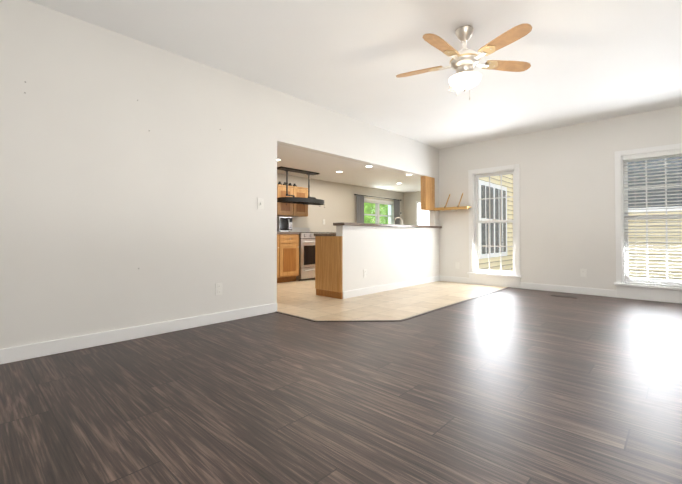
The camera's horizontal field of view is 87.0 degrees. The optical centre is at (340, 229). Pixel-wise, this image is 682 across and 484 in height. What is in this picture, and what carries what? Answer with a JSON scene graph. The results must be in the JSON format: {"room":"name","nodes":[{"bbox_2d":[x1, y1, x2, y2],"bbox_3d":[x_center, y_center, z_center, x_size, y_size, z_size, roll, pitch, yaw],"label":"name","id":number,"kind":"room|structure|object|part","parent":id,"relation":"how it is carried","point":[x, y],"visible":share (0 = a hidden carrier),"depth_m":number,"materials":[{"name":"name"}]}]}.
{"room":"empty living room","nodes":[
{"label":"empty living room","id":0,"kind":"room"},
{"bbox_2d":[0,0,438,348],"bbox_3d":[-0.781,-0.327,4.088,0.120,2.500,7.600,-1,-1,43],"label":"wall","id":1,"kind":"structure","parent":0,"point":[105,193],"depth_m":3.04,"materials":[{"name":"paint"}]},
{"bbox_2d":[0,303,276,363],"bbox_3d":[-2.015,0.850,2.656,0.014,0.100,3.790,-1,-1,43],"label":"baseboard","id":2,"kind":"structure","parent":1,"relation":"attached to","point":[24,352],"depth_m":2.90,"materials":[{"name":"white wood"}]},
{"bbox_2d":[215,283,222,294],"bbox_3d":[-1.199,0.584,3.533,0.009,0.115,0.072,-1,-1,43],"label":"electrical outlet","id":3,"kind":"object","parent":1,"relation":"attached to","point":[218,288],"visible":1,"depth_m":3.53,"materials":[{"name":"white plastic"}]},
{"bbox_2d":[258,198,263,208],"bbox_3d":[-0.868,-0.280,3.895,0.016,0.115,0.072,-1,-1,43],"label":"light switch","id":4,"kind":"object","parent":1,"relation":"attached to","point":[260,203],"visible":1,"depth_m":3.89,"materials":[{"name":"white plastic"}]},
{"bbox_2d":[363,269,366,277],"bbox_3d":[0.347,0.630,5.181,0.009,0.115,0.072,-1,-1,43],"label":"outlet","id":5,"kind":"object","parent":1,"relation":"attached to","point":[364,272],"visible":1,"depth_m":5.17,"materials":[{"name":"white plastic"}]},
{"bbox_2d":[333,222,441,227],"bbox_3d":[0.897,-0.059,5.852,0.210,0.039,2.724,-1,-1,43],"label":"countertop","id":6,"kind":"structure","parent":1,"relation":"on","point":[372,224],"depth_m":5.44,"materials":[{"name":"stone"}]},
{"bbox_2d":[343,275,439,298],"bbox_3d":[0.947,0.901,5.814,0.014,0.100,2.690,-1,-1,43],"label":"baseboard","id":7,"kind":"structure","parent":1,"relation":"attached to","point":[375,289],"depth_m":5.56,"materials":[{"name":"white wood"}]},
{"bbox_2d":[277,173,403,231],"bbox_3d":[-0.689,-0.062,7.837,0.120,2.090,7.440,-1,-1,43],"label":"wall","id":8,"kind":"structure","parent":0,"point":[340,203],"depth_m":8.27,"materials":[{"name":"paint"}]},
{"bbox_2d":[277,182,280,213],"bbox_3d":[-1.440,-0.563,6.695,0.327,0.574,0.505,-1,-1,43],"label":"upper cabinet","id":9,"kind":"object","parent":8,"relation":"attached to","point":[279,184],"depth_m":6.75,"materials":[{"name":"brown wood"}]},
{"bbox_2d":[277,182,296,216],"bbox_3d":[-1.176,-0.558,6.976,0.327,0.574,0.505,-1,-1,43],"label":"upper cabinet","id":10,"kind":"object","parent":8,"relation":"attached to","point":[292,210],"depth_m":6.93,"materials":[{"name":"brown wood"}]},
{"bbox_2d":[297,187,307,216],"bbox_3d":[-0.934,-0.554,7.235,0.327,0.574,0.445,-1,-1,43],"label":"upper cabinet","id":11,"kind":"object","parent":8,"relation":"attached to","point":[302,210],"depth_m":7.17,"materials":[{"name":"brown wood"}]},
{"bbox_2d":[354,194,400,200],"bbox_3d":[1.004,-0.845,9.505,0.085,0.038,2.010,-1,-1,43],"label":"curtain rod","id":12,"kind":"object","parent":8,"relation":"attached to","point":[377,197],"visible":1,"depth_m":9.46,"materials":[{"name":"black metal"}]},
{"bbox_2d":[357,195,363,222],"bbox_3d":[0.478,-0.272,8.905,0.040,1.145,0.290,-1,-1,43],"label":"curtain","id":13,"kind":"object","parent":12,"relation":"hanging from","point":[360,209],"visible":0.46,"depth_m":8.92,"materials":[{"name":"grey fabric"}]},
{"bbox_2d":[394,200,399,224],"bbox_3d":[1.562,-0.253,10.062,0.040,1.145,0.280,-1,-1,43],"label":"curtain","id":14,"kind":"object","parent":12,"relation":"hanging from","point":[397,209],"visible":0.56,"depth_m":10.08,"materials":[{"name":"grey fabric"}]},
{"bbox_2d":[364,198,393,223],"bbox_3d":[0.984,-0.333,9.597,0.120,0.910,1.570,-1,-1,43],"label":"kitchen window","id":15,"kind":"structure","parent":8,"relation":"in","point":[377,203],"depth_m":9.60,"materials":[{"name":"white"}]},
{"bbox_2d":[0,288,681,483],"bbox_3d":[1.611,0.975,3.607,9.240,0.120,10.440,-1,-1,43],"label":"floor","id":16,"kind":"structure","parent":0,"point":[516,386],"depth_m":1.85,"materials":[{"name":"brown wood"}]},
{"bbox_2d":[276,287,510,321],"bbox_3d":[1.627,0.882,1.797,6.500,0.008,7.580,-1,-1,43],"label":"trim strip","id":17,"kind":"object","parent":16,"relation":"on","point":[389,320],"visible":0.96,"depth_m":3.74,"materials":[{"name":"brown wood"}]},
{"bbox_2d":[550,295,577,298],"bbox_3d":[3.112,0.934,5.017,0.320,0.008,0.110,-1,-1,43],"label":"floor vent","id":18,"kind":"object","parent":16,"relation":"in","point":[564,296],"visible":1,"depth_m":5.00,"materials":[{"name":"grey metal"}]},
{"bbox_2d":[277,144,420,192],"bbox_3d":[0.223,-1.170,7.000,2.620,0.100,7.440,-1,-1,43],"label":"ceiling","id":19,"kind":"structure","parent":0,"point":[326,167],"depth_m":7.05,"materials":[{"name":"paint"}]},
{"bbox_2d":[277,166,323,206],"bbox_3d":[-0.719,-0.780,6.876,0.408,0.682,1.140,-1,-1,43],"label":"pot rack","id":20,"kind":"object","parent":19,"relation":"hanging from","point":[309,200],"visible":1,"depth_m":6.71,"materials":[{"name":"black metal"}]},
{"bbox_2d":[28,0,681,148],"bbox_3d":[1.593,-1.664,1.802,6.740,0.100,7.720,-1,-1,43],"label":"ceiling","id":21,"kind":"structure","parent":0,"point":[591,60],"depth_m":3.23,"materials":[{"name":"paint"}]},
{"bbox_2d":[396,23,531,99],"bbox_3d":[0.958,-1.299,2.852,1.092,0.596,1.055,-1,-1,43],"label":"fan","id":22,"kind":"object","parent":21,"relation":"hanging from","point":[464,62],"visible":1,"depth_m":2.80,"materials":[{"name":"brown wood"}]},
{"bbox_2d":[277,278,506,320],"bbox_3d":[1.611,0.915,3.607,9.000,0.001,10.200,-1,-1,43],"label":"floor","id":23,"kind":"structure","parent":0,"point":[300,298],"depth_m":4.73,"materials":[{"name":"beige tile"}]},
{"bbox_2d":[277,236,284,282],"bbox_3d":[-1.473,0.521,6.431,0.617,0.880,0.580,-1,-1,43],"label":"base cabinet","id":24,"kind":"object","parent":23,"relation":"on","point":[280,239],"depth_m":6.42,"materials":[{"name":"brown wood"}]},
{"bbox_2d":[285,236,298,281],"bbox_3d":[-1.180,0.526,6.742,0.617,0.880,0.519,-1,-1,43],"label":"base cabinet","id":25,"kind":"object","parent":23,"relation":"on","point":[287,256],"depth_m":6.60,"materials":[{"name":"brown wood"}]},
{"bbox_2d":[277,232,299,235],"bbox_3d":[-1.628,0.058,6.263,0.629,0.040,1.842,-1,-1,43],"label":"countertop","id":26,"kind":"structure","parent":25,"relation":"on","point":[278,233],"depth_m":6.54,"materials":[{"name":"grey stone"}]},
{"bbox_2d":[277,217,291,231],"bbox_3d":[-1.159,-0.096,6.870,0.438,0.283,0.305,-1,-1,43],"label":"microwave","id":27,"kind":"object","parent":26,"relation":"on","point":[284,224],"visible":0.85,"depth_m":6.71,"materials":[{"name":"silver metal"}]},
{"bbox_2d":[286,227,328,280],"bbox_3d":[-0.703,0.463,7.184,0.701,1.020,0.764,-1,-1,43],"label":"range","id":28,"kind":"object","parent":23,"relation":"on","point":[306,253],"visible":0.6,"depth_m":6.82,"materials":[{"name":"silver metal"}]},
{"bbox_2d":[315,237,342,298],"bbox_3d":[-0.046,0.519,5.258,0.420,0.845,0.508,-1,-1,43],"label":"base cabinet","id":29,"kind":"object","parent":23,"relation":"on","point":[328,264],"depth_m":4.99,"materials":[{"name":"brown wood"}]},
{"bbox_2d":[314,233,342,236],"bbox_3d":[0.688,0.090,6.052,0.427,0.040,2.712,-1,-1,43],"label":"countertop","id":30,"kind":"structure","parent":29,"relation":"on","point":[315,234],"depth_m":5.04,"materials":[{"name":"stone"}]},
{"bbox_2d":[404,191,420,224],"bbox_3d":[2.726,-0.033,9.652,2.380,2.090,0.120,-1,-1,43],"label":"wall","id":31,"kind":"structure","parent":0,"point":[411,199],"depth_m":10.27,"materials":[{"name":"paint"}]},
{"bbox_2d":[416,201,428,225],"bbox_3d":[2.369,-0.384,9.890,0.700,0.840,0.030,-1,-1,43],"label":"kitchen window","id":32,"kind":"structure","parent":31,"relation":"in","point":[422,217],"depth_m":10.00,"materials":[{"name":"white"}]},
{"bbox_2d":[421,176,434,210],"bbox_3d":[1.601,-0.660,6.616,0.104,0.608,0.338,-1,-1,43],"label":"upper cabinet","id":33,"kind":"object","parent":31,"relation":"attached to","point":[427,193],"visible":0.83,"depth_m":6.52,"materials":[{"name":"brown wood"}]},
{"bbox_2d":[439,148,499,275],"bbox_3d":[2.804,-0.317,7.801,0.270,2.600,2.720,-1,-1,43],"label":"wall","id":34,"kind":"structure","parent":0,"point":[495,261],"depth_m":6.79,"materials":[{"name":"paint"}]},
{"bbox_2d":[446,105,681,289],"bbox_3d":[4.383,-0.370,4.559,6.470,2.600,0.150,-1,-1,43],"label":"wall","id":35,"kind":"structure","parent":0,"point":[567,201],"depth_m":5.42,"materials":[{"name":"paint"}]},
{"bbox_2d":[434,193,471,210],"bbox_3d":[2.026,-0.506,6.526,0.636,0.306,0.215,-1,-1,43],"label":"shelf","id":36,"kind":"object","parent":35,"relation":"attached to","point":[453,208],"visible":1,"depth_m":6.44,"materials":[{"name":"brown wood"}]},
{"bbox_2d":[440,275,468,282],"bbox_3d":[2.076,0.913,6.589,0.560,0.100,0.014,-1,-1,43],"label":"baseboard","id":37,"kind":"structure","parent":35,"relation":"attached to","point":[442,278],"depth_m":6.58,"materials":[{"name":"white wood"}]},
{"bbox_2d":[467,164,521,287],"bbox_3d":[2.630,-0.054,6.164,0.890,2.020,0.200,-1,-1,43],"label":"window","id":38,"kind":"structure","parent":35,"relation":"in","point":[497,279],"depth_m":6.16,"materials":[{"name":"white wood"}]},
{"bbox_3d":[2.652,-0.118,6.189,0.670,1.710,0.085,-1,-1,43],"label":"left window sash","id":39,"kind":"part","parent":38,"relation":"part of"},
{"bbox_2d":[520,282,615,296],"bbox_3d":[3.353,0.894,5.392,1.240,0.100,0.014,-1,-1,43],"label":"baseboard","id":40,"kind":"structure","parent":35,"relation":"attached to","point":[534,286],"depth_m":5.34,"materials":[{"name":"white wood"}]},
{"bbox_2d":[580,269,585,276],"bbox_3d":[3.530,0.631,5.234,0.072,0.115,0.009,-1,-1,43],"label":"electrical outlet","id":41,"kind":"object","parent":35,"relation":"attached to","point":[582,272],"visible":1,"depth_m":5.23,"materials":[{"name":"white plastic"}]},
{"bbox_2d":[614,143,681,303],"bbox_3d":[4.154,-0.077,4.735,0.890,2.020,0.200,-1,-1,43],"label":"window","id":42,"kind":"structure","parent":35,"relation":"in","point":[651,292],"depth_m":4.85,"materials":[{"name":"white"}]},
{"bbox_2d":[623,151,681,281],"bbox_3d":[4.131,-0.166,4.712,0.662,1.659,0.067,-1,-1,43],"label":"window blind","id":43,"kind":"object","parent":42,"relation":"attached to","point":[633,158],"visible":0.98,"depth_m":4.73,"materials":[{"name":"white plastic"}]},
{"bbox_3d":[4.176,-0.141,4.759,0.670,1.710,0.085,-1,-1,43],"label":"right window sash","id":44,"kind":"part","parent":42,"relation":"part of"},
{"bbox_3d":[1.908,1.269,5.380,26.000,0.050,24.000,-1,-1,43],"label":"ground","id":45,"kind":"structure","parent":0,"visible":0},
{"bbox_2d":[364,203,387,223],"bbox_3d":[-1.160,-1.304,11.727,0.100,5.300,9.000,-1,-1,43],"label":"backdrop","id":46,"kind":"object","parent":45,"relation":"on","point":[383,219],"depth_m":14.25,"materials":[{"name":"green plant"}]},
{"bbox_2d":[478,174,512,270],"bbox_3d":[3.146,-1.112,8.117,0.355,4.800,3.330,-1,-1,43],"label":"house","id":47,"kind":"structure","parent":45,"relation":"on","point":[507,207],"depth_m":8.41,"materials":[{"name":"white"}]},
{"bbox_2d":[628,157,681,279],"bbox_3d":[7.632,-1.292,6.270,8.810,5.100,0.170,-1,-1,43],"label":"house","id":48,"kind":"structure","parent":45,"relation":"on","point":[650,228],"depth_m":7.32,"materials":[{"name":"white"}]}
]}

